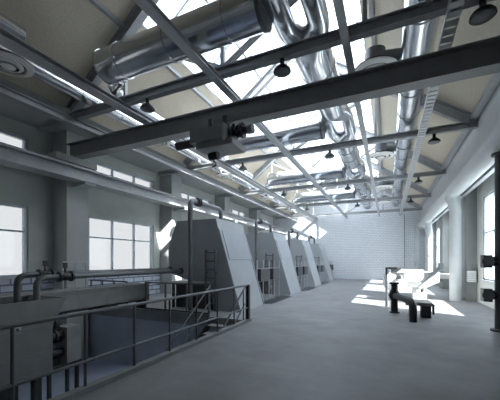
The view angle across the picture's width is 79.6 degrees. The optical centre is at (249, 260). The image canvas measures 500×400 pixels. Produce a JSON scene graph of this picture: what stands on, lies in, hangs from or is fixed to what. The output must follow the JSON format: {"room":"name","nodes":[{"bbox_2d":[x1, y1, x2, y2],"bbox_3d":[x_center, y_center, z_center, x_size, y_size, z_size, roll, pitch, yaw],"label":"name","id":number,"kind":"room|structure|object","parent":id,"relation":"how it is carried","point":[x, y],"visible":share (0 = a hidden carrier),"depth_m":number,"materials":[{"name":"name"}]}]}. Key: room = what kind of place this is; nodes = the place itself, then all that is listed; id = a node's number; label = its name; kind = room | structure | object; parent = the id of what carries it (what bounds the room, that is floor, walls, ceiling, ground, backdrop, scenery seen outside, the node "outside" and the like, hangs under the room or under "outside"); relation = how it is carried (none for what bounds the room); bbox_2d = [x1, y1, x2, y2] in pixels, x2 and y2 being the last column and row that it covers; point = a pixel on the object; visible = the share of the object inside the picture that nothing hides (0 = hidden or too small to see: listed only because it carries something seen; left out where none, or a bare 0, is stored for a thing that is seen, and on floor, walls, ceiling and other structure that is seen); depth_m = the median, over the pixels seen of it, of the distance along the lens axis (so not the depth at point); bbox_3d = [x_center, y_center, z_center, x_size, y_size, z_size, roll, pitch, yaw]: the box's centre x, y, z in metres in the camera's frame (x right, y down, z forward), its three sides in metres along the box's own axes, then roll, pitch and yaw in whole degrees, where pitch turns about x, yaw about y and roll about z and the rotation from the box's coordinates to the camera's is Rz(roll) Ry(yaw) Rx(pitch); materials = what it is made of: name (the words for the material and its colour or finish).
{"room":"factory floor","nodes":[
{"label":"factory floor","id":0,"kind":"room"},
{"bbox_2d":[18,357,130,399],"bbox_3d":[-1.256,3.950,15.217,8.200,0.400,35.200,0,0,25],"label":"floor","id":1,"kind":"structure","parent":0,"point":[98,368],"depth_m":9.66,"materials":[{"name":"blue paint"}]},
{"bbox_2d":[0,294,66,399],"bbox_3d":[-5.609,2.285,5.189,1.372,2.930,4.140,0,0,25],"label":"machine","id":2,"kind":"object","parent":1,"relation":"on","point":[33,343],"visible":0.89,"depth_m":6.10,"materials":[{"name":"metal"}]},
{"bbox_2d":[13,261,172,302],"bbox_3d":[-4.116,0.620,8.999,0.246,1.260,5.248,0,0,25],"label":"pipe","id":3,"kind":"object","parent":2,"relation":"on","point":[17,281],"visible":0.68,"depth_m":7.09,"materials":[{"name":"grey metal"}]},
{"bbox_2d":[33,263,183,300],"bbox_3d":[-3.636,0.645,8.845,0.246,1.210,5.128,0,0,25],"label":"pipe","id":4,"kind":"object","parent":2,"relation":"attached to","point":[59,276],"visible":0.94,"depth_m":7.42,"materials":[{"name":"grey metal"}]},
{"bbox_2d":[47,320,82,399],"bbox_3d":[-4.536,2.520,7.128,0.500,2.460,0.840,0,0,25],"label":"machine","id":5,"kind":"object","parent":1,"relation":"on","point":[66,337],"visible":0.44,"depth_m":7.12,"materials":[{"name":"grey metal"}]},
{"bbox_2d":[53,130,87,359],"bbox_3d":[-6.779,-0.500,11.346,0.800,8.700,0.850,0,0,25],"label":"column","id":6,"kind":"structure","parent":1,"relation":"on","point":[70,205],"depth_m":11.02,"materials":[{"name":"paint"}]},
{"bbox_2d":[72,182,95,189],"bbox_3d":[-6.097,-2.760,11.033,0.700,0.140,0.450,0,0,25],"label":"corbel","id":7,"kind":"object","parent":6,"relation":"attached to","point":[81,185],"visible":1,"depth_m":10.94,"materials":[{"name":"paint"}]},
{"bbox_2d":[0,282,149,399],"bbox_3d":[-4.989,2.280,8.954,0.610,2.940,4.900,0,0,25],"label":"trough","id":8,"kind":"object","parent":1,"relation":"on","point":[81,298],"visible":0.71,"depth_m":9.09,"materials":[{"name":"grey metal"}]},
{"bbox_2d":[51,261,86,289],"bbox_3d":[-6.352,0.730,10.599,0.600,1.440,0.950,0,0,25],"label":"railing","id":9,"kind":"object","parent":8,"relation":"on","point":[63,261],"visible":0.33,"depth_m":10.53,"materials":[{"name":"grey metal"}]},
{"bbox_2d":[165,285,245,351],"bbox_3d":[-1.300,2.329,7.703,1.250,3.157,3.079,0,0,25],"label":"stair","id":10,"kind":"structure","parent":1,"relation":"on","point":[204,331],"depth_m":8.67,"materials":[{"name":"grey metal"}]},
{"bbox_2d":[115,0,135,12],"bbox_3d":[-4.265,-7.806,2.512,2.850,2.263,11.000,0,0,25],"label":"ceiling","id":11,"kind":"structure","parent":0,"point":[127,5],"depth_m":7.90,"materials":[{"name":"beige paint"}]},
{"bbox_2d":[0,115,272,294],"bbox_3d":[-5.039,-1.550,16.407,0.330,6.600,35.600,0,0,25],"label":"wall","id":12,"kind":"structure","parent":0,"point":[34,191],"depth_m":11.02,"materials":[{"name":"grey paint"}]},
{"bbox_2d":[0,203,27,279],"bbox_3d":[-8.446,-0.645,8.822,0.280,2.470,3.570,0,0,25],"label":"window","id":13,"kind":"structure","parent":12,"relation":"in","point":[13,218],"depth_m":10.06,"materials":[{"name":"glass"}]},
{"bbox_2d":[0,130,27,149],"bbox_3d":[-8.501,-3.990,8.847,0.160,0.480,3.470,0,0,25],"label":"window","id":14,"kind":"structure","parent":12,"relation":"in","point":[5,137],"depth_m":10.06,"materials":[{"name":"glass"}]},
{"bbox_2d":[88,216,152,269],"bbox_3d":[-5.964,-0.645,14.218,0.280,2.470,3.950,0,0,25],"label":"window","id":15,"kind":"structure","parent":12,"relation":"in","point":[112,244],"depth_m":13.98,"materials":[{"name":"glass"}]},
{"bbox_2d":[88,160,152,187],"bbox_3d":[-6.018,-3.990,14.243,0.160,0.480,3.850,0,0,25],"label":"window","id":16,"kind":"structure","parent":12,"relation":"in","point":[101,168],"depth_m":14.19,"materials":[{"name":"glass"}]},
{"bbox_2d":[181,191,210,203],"bbox_3d":[-3.615,-3.990,19.467,0.160,0.480,3.850,0,0,25],"label":"window","id":17,"kind":"structure","parent":12,"relation":"in","point":[185,195],"depth_m":19.06,"materials":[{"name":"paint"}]},
{"bbox_2d":[230,208,245,216],"bbox_3d":[-1.212,-3.990,24.691,0.160,0.480,3.850,0,0,25],"label":"window","id":18,"kind":"structure","parent":12,"relation":"in","point":[232,210],"depth_m":25.05,"materials":[{"name":"glass"}]},
{"bbox_2d":[88,314,221,364],"bbox_3d":[-3.427,2.950,10.520,7.580,1.800,0.250,0,0,25],"label":"wall","id":19,"kind":"structure","parent":0,"point":[106,334],"depth_m":10.82,"materials":[{"name":"concrete"}]},
{"bbox_2d":[48,318,251,399],"bbox_3d":[-2.512,1.865,3.357,0.130,0.370,12.000,0,0,25],"label":"trim","id":20,"kind":"structure","parent":19,"relation":"attached to","point":[72,394],"depth_m":4.78,"materials":[{"name":"grey paint"}]},
{"bbox_2d":[0,284,249,399],"bbox_3d":[-1.742,1.176,5.067,0.100,1.008,8.150,0,0,25],"label":"railing","id":21,"kind":"object","parent":20,"relation":"on","point":[11,326],"visible":1,"depth_m":4.18,"materials":[{"name":"metal"}]},
{"bbox_2d":[88,306,211,325],"bbox_3d":[-4.069,1.865,10.716,6.250,0.370,0.130,0,0,25],"label":"trim","id":22,"kind":"structure","parent":19,"relation":"attached to","point":[141,313],"depth_m":10.24,"materials":[{"name":"grey paint"}]},
{"bbox_2d":[90,280,127,305],"bbox_3d":[-5.329,1.202,11.290,1.924,0.955,0.050,0,0,25],"label":"railing","id":23,"kind":"object","parent":22,"relation":"on","point":[113,281],"visible":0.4,"depth_m":11.23,"materials":[{"name":"metal"}]},
{"bbox_2d":[145,282,209,314],"bbox_3d":[-2.468,1.202,9.974,2.664,0.955,0.050,0,0,25],"label":"railing","id":24,"kind":"object","parent":22,"relation":"on","point":[164,283],"visible":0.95,"depth_m":9.95,"materials":[{"name":"metal"}]},
{"bbox_2d":[0,0,313,217],"bbox_3d":[-2.805,-5.757,15.379,5.250,2.114,35.600,0,0,25],"label":"ceiling","id":25,"kind":"structure","parent":0,"point":[69,32],"depth_m":8.86,"materials":[{"name":"beige paint"}]},
{"bbox_2d":[89,0,310,191],"bbox_3d":[-0.647,-6.428,14.387,0.100,0.120,35.600,0,0,25],"label":"roof purlin","id":26,"kind":"structure","parent":25,"relation":"attached to","point":[96,3],"depth_m":8.22,"materials":[{"name":"grey paint"}]},
{"bbox_2d":[142,0,340,189],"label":"window","id":27,"kind":"structure","parent":25,"relation":"attached to","point":[185,2],"depth_m":12.57,"materials":[{"name":"glass"}]},
{"bbox_2d":[36,0,493,131],"bbox_3d":[-1.030,-6.519,7.188,13.120,4.438,0.220,0,0,25],"label":"roof truss","id":28,"kind":"object","parent":25,"relation":"attached to","point":[429,9],"visible":0.73,"depth_m":6.66,"materials":[{"name":"grey metal"}]},
{"bbox_2d":[140,98,154,112],"bbox_3d":[-2.720,-4.143,7.966,0.380,0.315,0.380,0,0,25],"label":"pendant lamp","id":29,"kind":"object","parent":28,"relation":"hanging from","point":[146,107],"visible":1,"depth_m":7.90,"materials":[{"name":"metal"}]},
{"bbox_2d":[273,58,290,77],"bbox_3d":[0.687,-4.143,6.399,0.380,0.315,0.380,0,0,25],"label":"pendant lamp","id":30,"kind":"object","parent":28,"relation":"hanging from","point":[282,70],"visible":1,"depth_m":6.34,"materials":[{"name":"metal"}]},
{"bbox_2d":[469,0,497,25],"bbox_3d":[3.839,-4.143,4.948,0.380,0.315,0.380,0,0,25],"label":"pendant lamp","id":31,"kind":"object","parent":28,"relation":"hanging from","point":[485,12],"visible":1,"depth_m":4.89,"materials":[{"name":"metal"}]},
{"bbox_2d":[158,59,477,175],"bbox_3d":[1.373,-6.519,12.412,13.120,4.438,0.220,0,0,25],"label":"roof truss","id":32,"kind":"object","parent":25,"relation":"attached to","point":[460,116],"visible":0.44,"depth_m":11.37,"materials":[{"name":"grey metal"}]},
{"bbox_2d":[239,163,246,170],"bbox_3d":[-0.317,-4.143,13.190,0.380,0.315,0.380,0,0,25],"label":"pendant lamp","id":33,"kind":"object","parent":32,"relation":"hanging from","point":[242,168],"visible":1,"depth_m":13.09,"materials":[{"name":"metal"}]},
{"bbox_2d":[325,150,334,158],"bbox_3d":[3.090,-4.143,11.622,0.380,0.315,0.380,0,0,25],"label":"pendant lamp","id":34,"kind":"object","parent":32,"relation":"hanging from","point":[329,155],"visible":1,"depth_m":11.54,"materials":[{"name":"metal"}]},
{"bbox_2d":[428,134,440,144],"bbox_3d":[6.242,-4.143,10.172,0.380,0.315,0.380,0,0,25],"label":"pendant lamp","id":35,"kind":"object","parent":32,"relation":"hanging from","point":[434,140],"visible":1,"depth_m":10.10,"materials":[{"name":"metal"}]},
{"bbox_2d":[217,112,445,197],"bbox_3d":[3.776,-6.519,17.636,13.120,4.438,0.220,0,0,25],"label":"roof truss","id":36,"kind":"object","parent":25,"relation":"attached to","point":[422,160],"visible":0.53,"depth_m":16.86,"materials":[{"name":"grey metal"}]},
{"bbox_2d":[0,84,297,221],"bbox_3d":[-2.091,-4.200,16.152,0.220,0.200,33.600,0,0,25],"label":"ceiling beam","id":37,"kind":"structure","parent":36,"relation":"attached to","point":[6,92],"depth_m":9.58,"materials":[{"name":"grey metal"}]},
{"bbox_2d":[0,27,317,219],"bbox_3d":[-0.247,-4.230,15.304,0.300,0.140,33.600,0,0,25],"label":"ceiling beam","id":38,"kind":"structure","parent":36,"relation":"attached to","point":[8,40],"depth_m":7.28,"materials":[{"name":"grey metal"}]},
{"bbox_2d":[133,0,347,217],"bbox_3d":[2.478,-4.240,14.050,0.190,0.120,33.600,0,0,25],"label":"ceiling beam","id":39,"kind":"structure","parent":36,"relation":"attached to","point":[149,7],"depth_m":6.46,"materials":[{"name":"grey metal"}]},
{"bbox_2d":[261,0,372,208],"bbox_3d":[4.770,-5.010,14.317,1.120,0.916,27.000,0,0,25],"label":"ventilation duct","id":40,"kind":"object","parent":36,"relation":"hanging from","point":[320,65],"visible":0.81,"depth_m":7.20,"materials":[{"name":"silver metal"}]},
{"bbox_2d":[0,13,25,40],"bbox_3d":[-3.595,-4.870,3.250,4.968,0.800,4.500,0,0,25],"label":"duct","id":41,"kind":"object","parent":40,"relation":"attached to","point":[6,23],"visible":0.68,"depth_m":5.99,"materials":[{"name":"silver metal"}]},
{"bbox_2d":[92,0,271,139],"bbox_3d":[-1.192,-4.870,8.474,4.968,0.800,4.500,0,0,25],"label":"duct","id":42,"kind":"object","parent":40,"relation":"attached to","point":[216,24],"visible":0.74,"depth_m":6.35,"materials":[{"name":"silver metal"}]},
{"bbox_2d":[220,117,325,178],"bbox_3d":[1.211,-4.870,13.697,4.968,0.800,4.500,0,0,25],"label":"duct","id":43,"kind":"object","parent":40,"relation":"attached to","point":[308,130],"visible":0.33,"depth_m":11.29,"materials":[{"name":"silver metal"}]},
{"bbox_2d":[265,164,344,197],"bbox_3d":[3.614,-4.870,18.921,4.968,0.800,4.500,0,0,25],"label":"duct","id":44,"kind":"object","parent":40,"relation":"attached to","point":[329,172],"visible":0.82,"depth_m":16.86,"materials":[{"name":"silver metal"}]},
{"bbox_2d":[292,187,355,209],"bbox_3d":[6.017,-4.870,24.145,4.968,0.800,4.500,0,0,25],"label":"duct","id":45,"kind":"object","parent":40,"relation":"attached to","point":[335,194],"visible":0.85,"depth_m":22.12,"materials":[{"name":"silver metal"}]},
{"bbox_2d":[332,0,379,215],"bbox_3d":[5.095,-4.240,12.846,0.140,0.120,33.600,0,0,25],"label":"ceiling beam","id":46,"kind":"structure","parent":36,"relation":"attached to","point":[339,8],"depth_m":6.27,"materials":[{"name":"grey metal"}]},
{"bbox_2d":[392,0,439,206],"bbox_3d":[6.894,-4.970,13.505,0.716,0.716,26.700,0,0,25],"label":"ventilation duct","id":47,"kind":"object","parent":36,"relation":"hanging from","point":[419,38],"visible":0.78,"depth_m":8.76,"materials":[{"name":"silver metal"}]},
{"bbox_2d":[355,45,400,70],"bbox_3d":[3.190,-5.022,7.625,1.150,0.595,1.119,0,0,-18],"label":"diffuser","id":48,"kind":"object","parent":47,"relation":"attached to","point":[376,55],"visible":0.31,"depth_m":7.35,"materials":[{"name":"metal"}]},
{"bbox_2d":[370,143,395,160],"bbox_3d":[5.885,-4.923,13.485,1.150,0.595,1.119,0,0,-18],"label":"diffuser","id":49,"kind":"object","parent":47,"relation":"attached to","point":[382,150],"visible":0.94,"depth_m":13.25,"materials":[{"name":"metal"}]},
{"bbox_2d":[375,180,392,189],"bbox_3d":[8.518,-4.923,19.208,1.150,0.595,1.119,0,0,-18],"label":"diffuser","id":50,"kind":"object","parent":47,"relation":"attached to","point":[382,185],"visible":0.89,"depth_m":18.96,"materials":[{"name":"metal"}]},
{"bbox_2d":[378,195,390,203],"bbox_3d":[10.775,-4.923,24.114,1.150,0.595,1.119,0,0,-18],"label":"diffuser","id":51,"kind":"object","parent":47,"relation":"attached to","point":[387,201],"visible":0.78,"depth_m":23.89,"materials":[{"name":"metal"}]},
{"bbox_2d":[414,177,422,183],"bbox_3d":[8.645,-4.143,15.396,0.380,0.315,0.380,0,0,25],"label":"pendant lamp","id":52,"kind":"object","parent":36,"relation":"hanging from","point":[418,181],"visible":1,"depth_m":15.32,"materials":[{"name":"metal"}]},
{"bbox_2d":[399,0,464,214],"bbox_3d":[6.694,-4.253,12.111,0.220,0.105,33.600,0,0,25],"label":"cable tray","id":53,"kind":"object","parent":36,"relation":"attached to","point":[458,3],"visible":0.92,"depth_m":7.66,"materials":[{"name":"grey metal"}]},
{"bbox_2d":[252,150,430,210],"bbox_3d":[6.179,-6.519,22.860,13.120,4.438,0.220,0,0,25],"label":"roof truss","id":54,"kind":"object","parent":25,"relation":"attached to","point":[375,166],"visible":0.52,"depth_m":21.90,"materials":[{"name":"grey metal"}]},
{"bbox_2d":[0,45,298,213],"bbox_3d":[-1.149,-4.810,16.764,0.416,0.416,27.500,0,0,25],"label":"ventilation duct","id":55,"kind":"object","parent":54,"relation":"attached to","point":[41,74],"visible":0.51,"depth_m":8.90,"materials":[{"name":"silver metal"}]},
{"bbox_2d":[0,48,33,77],"bbox_3d":[-5.642,-4.593,6.998,1.000,0.175,1.000,0,0,25],"label":"diffuser","id":56,"kind":"object","parent":55,"relation":"attached to","point":[20,62],"visible":1,"depth_m":6.96,"materials":[{"name":"metal"}]},
{"bbox_2d":[151,141,170,146],"bbox_3d":[-3.552,-4.593,11.541,1.000,0.175,1.000,0,0,25],"label":"diffuser","id":57,"kind":"object","parent":55,"relation":"attached to","point":[169,142],"visible":0.29,"depth_m":11.72,"materials":[{"name":"metal"}]},
{"bbox_2d":[215,173,233,178],"bbox_3d":[-1.379,-4.593,16.265,1.000,0.175,1.000,0,0,25],"label":"diffuser","id":58,"kind":"object","parent":55,"relation":"attached to","point":[222,176],"visible":1,"depth_m":16.09,"materials":[{"name":"metal"}]},
{"bbox_2d":[260,196,272,199],"bbox_3d":[1.212,-4.593,21.897,1.000,0.175,1.000,0,0,25],"label":"diffuser","id":59,"kind":"object","parent":55,"relation":"attached to","point":[261,197],"visible":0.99,"depth_m":21.63,"materials":[{"name":"metal"}]},
{"bbox_2d":[275,175,421,218],"bbox_3d":[8.582,-6.519,28.084,13.120,4.438,0.220,0,0,25],"label":"roof truss","id":60,"kind":"object","parent":25,"relation":"attached to","point":[416,205],"visible":0.44,"depth_m":27.36,"materials":[{"name":"grey metal"}]},
{"bbox_2d":[73,279,499,399],"bbox_3d":[1.806,1.900,13.258,15.400,0.300,36.200,0,0,25],"label":"floor","id":61,"kind":"structure","parent":0,"point":[337,339],"depth_m":5.44,"materials":[{"name":"concrete"}]},
{"bbox_2d":[160,174,180,293],"bbox_3d":[-4.376,-1.550,16.570,0.800,6.600,0.850,0,0,25],"label":"column","id":62,"kind":"structure","parent":61,"relation":"on","point":[171,184],"depth_m":16.21,"materials":[{"name":"paint"}]},
{"bbox_2d":[174,208,187,211],"bbox_3d":[-3.694,-2.760,16.256,0.700,0.140,0.450,0,0,25],"label":"corbel","id":63,"kind":"object","parent":62,"relation":"attached to","point":[175,209],"visible":0.86,"depth_m":16.13,"materials":[{"name":"paint"}]},
{"bbox_2d":[0,142,286,234],"bbox_3d":[-3.781,-3.067,15.829,0.600,0.475,35.600,0,0,25],"label":"runway","id":64,"kind":"object","parent":63,"relation":"on","point":[12,156],"visible":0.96,"depth_m":11.27,"materials":[{"name":"grey paint"}]},
{"bbox_2d":[48,35,499,170],"bbox_3d":[-0.382,-3.697,7.881,13.280,0.785,1.500,0,0,25],"label":"crane","id":65,"kind":"object","parent":64,"relation":"on","point":[479,58],"visible":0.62,"depth_m":6.93,"materials":[{"name":"paint"}]},
{"bbox_2d":[175,115,254,166],"bbox_3d":[-0.885,-3.107,7.887,2.200,1.327,0.870,0,0,25],"label":"hoist","id":66,"kind":"object","parent":65,"relation":"hanging from","point":[217,141],"visible":1,"depth_m":7.57,"materials":[{"name":"paint"}]},
{"bbox_2d":[185,198,222,310],"bbox_3d":[-1.636,-0.260,11.375,0.340,4.020,2.440,0,0,25],"label":"pipe","id":67,"kind":"object","parent":61,"relation":"on","point":[197,202],"visible":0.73,"depth_m":10.36,"materials":[{"name":"grey metal"}]},
{"bbox_2d":[168,218,263,312],"bbox_3d":[-1.299,0.020,11.712,3.090,3.460,2.305,0,0,25],"label":"machine","id":68,"kind":"object","parent":61,"relation":"on","point":[222,258],"visible":0.96,"depth_m":10.91,"materials":[{"name":"blue paint"}]},
{"bbox_2d":[215,195,229,211],"bbox_3d":[-1.973,-1.550,21.794,0.800,6.600,0.850,0,0,25],"label":"column","id":69,"kind":"structure","parent":61,"relation":"on","point":[223,203],"depth_m":21.45,"materials":[{"name":"paint"}]},
{"bbox_2d":[249,208,260,232],"bbox_3d":[0.430,-1.550,27.018,0.800,6.600,0.850,0,0,25],"label":"column","id":70,"kind":"structure","parent":61,"relation":"on","point":[254,215],"depth_m":26.69,"materials":[{"name":"paint"}]},
{"bbox_2d":[255,218,271,270],"bbox_3d":[0.767,-0.260,16.599,0.340,4.020,2.440,0,0,25],"label":"pipe","id":71,"kind":"object","parent":61,"relation":"on","point":[257,221],"visible":0.6,"depth_m":15.59,"materials":[{"name":"grey metal"}]},
{"bbox_2d":[256,260,279,299],"bbox_3d":[0.921,0.860,13.858,0.190,1.780,2.894,0,0,25],"label":"frame","id":72,"kind":"object","parent":61,"relation":"on","point":[263,274],"visible":0.81,"depth_m":13.87,"materials":[{"name":"grey metal"}]},
{"bbox_2d":[246,232,301,294],"bbox_3d":[1.104,0.020,16.936,3.090,3.460,2.305,0,0,25],"label":"machine","id":73,"kind":"object","parent":61,"relation":"on","point":[272,246],"visible":0.7,"depth_m":16.01,"materials":[{"name":"blue paint"}]},
{"bbox_2d":[264,296,291,303],"bbox_3d":[1.203,1.735,13.646,0.620,0.030,2.800,0,0,25],"label":"floor hatch","id":74,"kind":"object","parent":61,"relation":"on","point":[278,298],"visible":0.93,"depth_m":13.52,"materials":[{"name":"metal"}]},
{"bbox_2d":[288,229,298,248],"bbox_3d":[3.170,-0.260,21.822,0.340,4.020,2.440,0,0,25],"label":"pipe","id":75,"kind":"object","parent":61,"relation":"on","point":[290,230],"visible":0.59,"depth_m":20.99,"materials":[{"name":"grey metal"}]},
{"bbox_2d":[295,260,307,288],"bbox_3d":[3.324,0.860,19.082,0.190,1.780,2.894,0,0,25],"label":"frame","id":76,"kind":"object","parent":61,"relation":"on","point":[301,270],"visible":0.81,"depth_m":19.08,"materials":[{"name":"grey metal"}]},
{"bbox_2d":[287,238,321,285],"bbox_3d":[3.507,0.020,22.160,3.090,3.460,2.305,0,0,25],"label":"machine","id":77,"kind":"object","parent":61,"relation":"on","point":[300,249],"visible":0.44,"depth_m":21.14,"materials":[{"name":"blue paint"}]},
{"bbox_2d":[301,287,315,290],"bbox_3d":[3.606,1.735,18.870,0.620,0.030,2.800,0,0,25],"label":"floor hatch","id":78,"kind":"object","parent":61,"relation":"on","point":[305,288],"visible":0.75,"depth_m":18.93,"materials":[{"name":"metal"}]},
{"bbox_2d":[308,235,314,243],"bbox_3d":[5.573,-0.260,27.046,0.340,4.020,2.440,0,0,25],"label":"pipe","id":79,"kind":"object","parent":61,"relation":"on","point":[309,236],"visible":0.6,"depth_m":26.44,"materials":[{"name":"grey metal"}]},
{"bbox_2d":[316,261,323,281],"bbox_3d":[5.727,0.860,24.306,0.190,1.780,2.894,0,0,25],"label":"frame","id":80,"kind":"object","parent":61,"relation":"on","point":[320,268],"visible":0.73,"depth_m":23.78,"materials":[{"name":"grey metal"}]},
{"bbox_2d":[310,243,333,280],"bbox_3d":[5.910,0.020,27.384,3.090,3.460,2.305,0,0,25],"label":"machine","id":81,"kind":"object","parent":61,"relation":"on","point":[319,253],"visible":0.3,"depth_m":26.32,"materials":[{"name":"blue paint"}]},
{"bbox_2d":[329,261,332,273],"bbox_3d":[7.848,0.860,28.917,0.190,1.780,1.544,0,0,25],"label":"frame","id":82,"kind":"object","parent":61,"relation":"on","point":[330,262],"visible":0.56,"depth_m":28.96,"materials":[{"name":"grey metal"}]},
{"bbox_2d":[384,267,388,307],"bbox_3d":[5.137,0.990,11.286,0.200,1.520,0.200,0,0,25],"label":"post","id":83,"kind":"object","parent":61,"relation":"on","point":[386,268],"visible":1,"depth_m":11.24,"materials":[{"name":"white metal"}]},
{"bbox_2d":[383,270,395,289],"bbox_3d":[6.105,1.075,13.152,0.520,1.350,0.520,0,0,25],"label":"tank","id":84,"kind":"object","parent":61,"relation":"on","point":[391,277],"visible":0.51,"depth_m":12.95,"materials":[{"name":"white metal"}]},
{"bbox_2d":[388,282,416,322],"bbox_3d":[4.839,1.240,9.437,0.379,1.020,1.875,0,0,5],"label":"pipe","id":85,"kind":"object","parent":61,"relation":"on","point":[394,295],"visible":1,"depth_m":9.55,"materials":[{"name":"black metal"}]},
{"bbox_2d":[388,267,423,286],"bbox_3d":[7.514,1.020,14.540,1.500,1.460,1.700,0,0,25],"label":"table","id":86,"kind":"object","parent":61,"relation":"on","point":[398,271],"visible":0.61,"depth_m":14.06,"materials":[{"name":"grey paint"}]},
{"bbox_2d":[412,227,418,268],"bbox_3d":[14.008,-0.550,25.367,0.550,4.600,0.400,0,0,25],"label":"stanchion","id":87,"kind":"object","parent":61,"relation":"on","point":[415,258],"visible":0.59,"depth_m":25.21,"materials":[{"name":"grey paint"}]},
{"bbox_2d":[405,299,434,317],"bbox_3d":[5.416,1.515,9.644,0.780,0.470,0.950,0,0,25],"label":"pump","id":88,"kind":"object","parent":61,"relation":"on","point":[425,305],"visible":0.81,"depth_m":9.19,"materials":[{"name":"black metal"}]},
{"bbox_2d":[403,263,443,300],"bbox_3d":[7.210,0.910,12.611,1.360,1.680,1.500,0,0,25],"label":"hopper","id":89,"kind":"object","parent":61,"relation":"on","point":[419,281],"visible":0.89,"depth_m":12.19,"materials":[{"name":"white metal"}]},
{"bbox_2d":[432,221,435,270],"bbox_3d":[15.034,-1.200,24.785,0.400,5.900,1.200,0,0,25],"label":"column","id":90,"kind":"structure","parent":61,"relation":"on","point":[434,223],"depth_m":24.20,"materials":[{"name":"paint"}]},
{"bbox_2d":[439,274,448,285],"bbox_3d":[9.556,1.045,14.757,1.170,0.810,1.040,0,0,25],"label":"bench","id":91,"kind":"object","parent":61,"relation":"on","point":[444,278],"visible":0.26,"depth_m":14.35,"materials":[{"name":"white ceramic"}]},
{"bbox_2d":[439,210,448,288],"bbox_3d":[12.485,-1.200,19.244,0.400,5.900,1.300,0,0,25],"label":"column","id":92,"kind":"structure","parent":61,"relation":"on","point":[444,219],"depth_m":18.69,"materials":[{"name":"paint"}]},
{"bbox_2d":[416,120,499,300],"bbox_3d":[7.684,-0.820,10.472,0.650,5.140,35.350,0,0,25],"label":"duct","id":93,"kind":"object","parent":61,"relation":"on","point":[480,161],"visible":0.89,"depth_m":13.01,"materials":[{"name":"paint"}]},
{"bbox_2d":[461,187,476,300],"bbox_3d":[9.831,-1.200,13.475,0.400,5.900,0.900,0,0,25],"label":"column","id":94,"kind":"structure","parent":61,"relation":"on","point":[469,202],"depth_m":13.10,"materials":[{"name":"paint"}]},
{"bbox_2d":[466,271,475,281],"bbox_3d":[9.560,0.665,12.958,0.300,0.470,0.265,0,0,25],"label":"wall heater","id":95,"kind":"object","parent":94,"relation":"attached to","point":[470,275],"visible":1,"depth_m":12.86,"materials":[{"name":"white metal"}]},
{"bbox_2d":[480,151,499,332],"bbox_3d":[6.152,-0.470,7.511,0.660,4.440,0.450,0,0,25],"label":"pipe","id":96,"kind":"object","parent":61,"relation":"on","point":[486,261],"visible":1,"depth_m":7.43,"materials":[{"name":"metal"}]},
{"bbox_2d":[273,158,424,279],"bbox_3d":[9.307,-4.000,29.566,15.400,11.500,0.300,0,0,25],"label":"wall","id":97,"kind":"structure","parent":0,"point":[359,246],"depth_m":28.72,"materials":[{"name":"white brick"}]},
{"bbox_2d":[404,214,404,268],"bbox_3d":[14.002,-1.250,27.208,0.055,6.000,0.055,0,0,-43],"label":"conduit","id":98,"kind":"object","parent":97,"relation":"attached to","point":[404,214],"visible":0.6,"depth_m":27.18,"materials":[{"name":"grey metal"}]},
{"bbox_2d":[361,0,499,203],"bbox_3d":[6.244,-5.827,11.217,3.270,2.357,35.600,0,0,25],"label":"ceiling","id":99,"kind":"structure","parent":0,"point":[465,94],"depth_m":9.17,"materials":[{"name":"beige paint"}]},
{"bbox_2d":[294,0,378,176],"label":"window","id":100,"kind":"structure","parent":99,"relation":"attached to","point":[350,18],"depth_m":10.91,"materials":[{"name":"glass"}]},
{"bbox_2d":[368,0,382,175],"bbox_3d":[4.986,-6.636,11.796,0.100,0.120,35.600,0,0,25],"label":"roof purlin","id":101,"kind":"structure","parent":99,"relation":"attached to","point":[371,11],"depth_m":9.07,"materials":[{"name":"grey paint"}]},
{"bbox_2d":[420,83,499,219],"bbox_3d":[10.602,-4.150,16.587,0.160,1.000,22.200,0,0,25],"label":"wall","id":102,"kind":"structure","parent":0,"point":[489,117],"depth_m":10.49,"materials":[{"name":"white paint"}]},
{"bbox_2d":[419,72,499,206],"bbox_3d":[10.420,-4.610,16.671,0.200,0.100,22.200,0,0,25],"label":"beam","id":103,"kind":"structure","parent":102,"relation":"attached to","point":[494,82],"depth_m":9.47,"materials":[{"name":"grey metal"}]},
{"bbox_2d":[436,173,493,308],"bbox_3d":[8.665,-1.455,10.103,0.300,6.410,35.600,0,0,25],"label":"wall","id":104,"kind":"structure","parent":0,"point":[486,187],"depth_m":12.30,"materials":[{"name":"white paint"}]},
{"bbox_2d":[437,227,438,262],"bbox_3d":[13.995,-0.895,21.906,0.280,3.410,4.600,0,0,25],"label":"window","id":105,"kind":"structure","parent":104,"relation":"in","point":[438,227],"depth_m":23.83,"materials":[{"name":"glass"}]},
{"bbox_2d":[432,164,493,223],"bbox_3d":[8.102,-3.080,10.362,0.140,0.450,35.600,0,0,25],"label":"trim","id":106,"kind":"structure","parent":104,"relation":"attached to","point":[490,170],"depth_m":11.51,"materials":[{"name":"grey metal"}]},
{"bbox_2d":[480,191,493,283],"bbox_3d":[8.604,-0.895,10.186,0.280,3.410,4.400,0,0,25],"label":"window","id":107,"kind":"structure","parent":104,"relation":"in","point":[487,231],"depth_m":12.02,"materials":[{"name":"glass"}]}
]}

